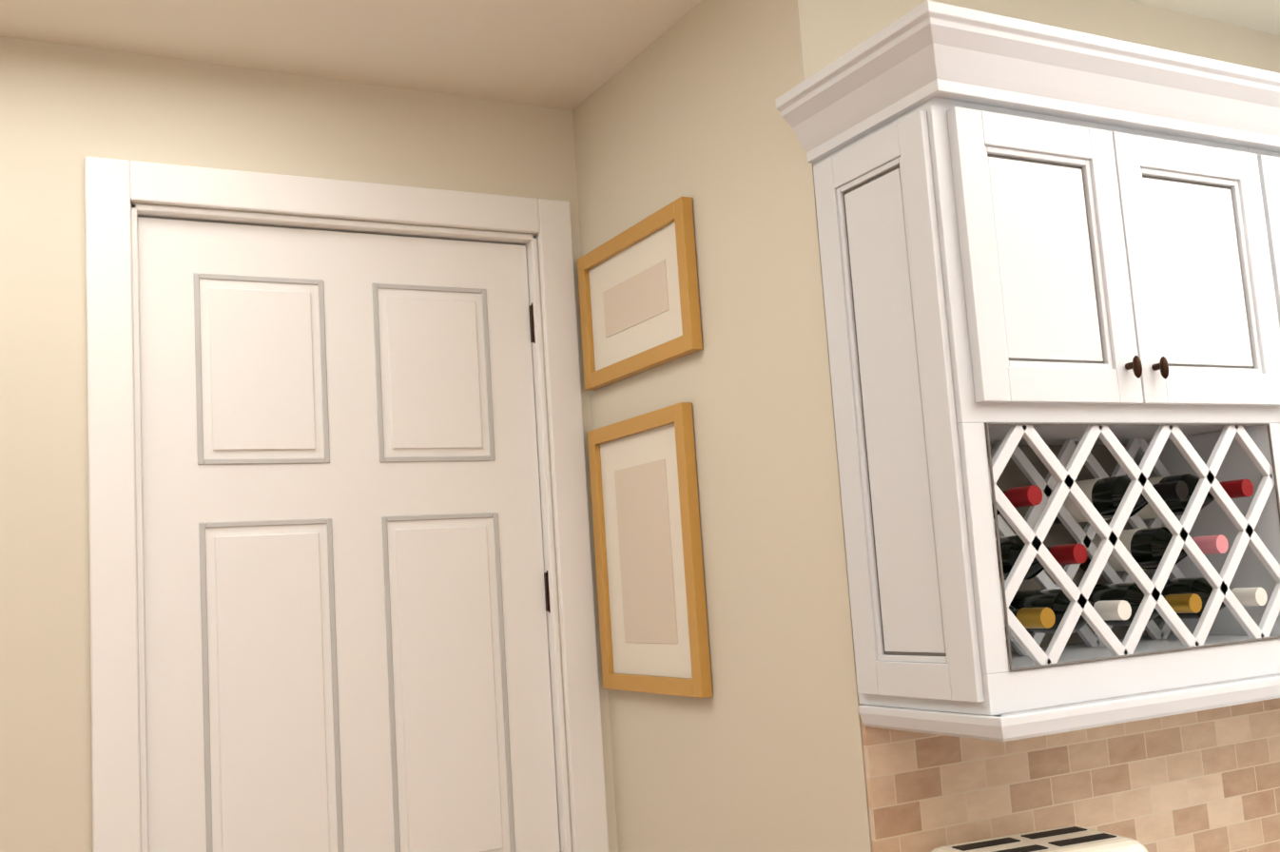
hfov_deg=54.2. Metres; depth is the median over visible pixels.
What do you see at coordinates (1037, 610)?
wine bottle
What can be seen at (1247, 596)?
wine bottle
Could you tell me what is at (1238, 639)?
upper cabinet
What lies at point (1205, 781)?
backsplash
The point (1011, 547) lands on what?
wine bottle
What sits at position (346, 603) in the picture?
hall door
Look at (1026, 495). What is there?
wine bottle
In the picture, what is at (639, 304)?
picture
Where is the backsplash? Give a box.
[860,674,1279,851]
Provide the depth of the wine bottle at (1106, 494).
2.20 m
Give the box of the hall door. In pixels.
[136,216,560,851]
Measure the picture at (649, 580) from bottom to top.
0.600 m
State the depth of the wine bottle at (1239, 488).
2.17 m
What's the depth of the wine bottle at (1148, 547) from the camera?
2.20 m
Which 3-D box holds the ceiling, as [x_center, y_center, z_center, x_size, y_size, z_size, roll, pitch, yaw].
[3.567,-1.005,3.657,13.900,0.080,11.700,0,-8,-28]
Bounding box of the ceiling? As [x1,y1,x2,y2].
[0,0,1279,110]
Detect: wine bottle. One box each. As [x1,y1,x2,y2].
[991,484,1075,538]
[995,515,1117,591]
[1004,580,1086,637]
[1071,473,1214,530]
[1086,579,1159,625]
[1117,526,1228,571]
[1142,568,1226,619]
[1219,478,1253,498]
[1230,587,1267,606]
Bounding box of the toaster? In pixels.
[930,825,1147,851]
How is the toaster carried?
on the countertop
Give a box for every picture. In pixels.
[577,196,702,389]
[587,402,712,698]
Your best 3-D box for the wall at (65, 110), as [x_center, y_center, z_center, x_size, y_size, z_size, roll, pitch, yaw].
[-1.605,0.581,2.195,3.400,2.740,0.120,0,-8,-28]
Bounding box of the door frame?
[84,156,609,851]
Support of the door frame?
attached to the wall at (65, 110)
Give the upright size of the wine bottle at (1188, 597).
0.074 m
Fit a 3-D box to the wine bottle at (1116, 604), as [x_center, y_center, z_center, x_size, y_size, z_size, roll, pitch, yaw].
[0.702,0.313,2.114,0.074,0.074,0.290,0,-8,-28]
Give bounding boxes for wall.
[0,36,618,851]
[572,0,1279,851]
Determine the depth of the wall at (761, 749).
2.43 m

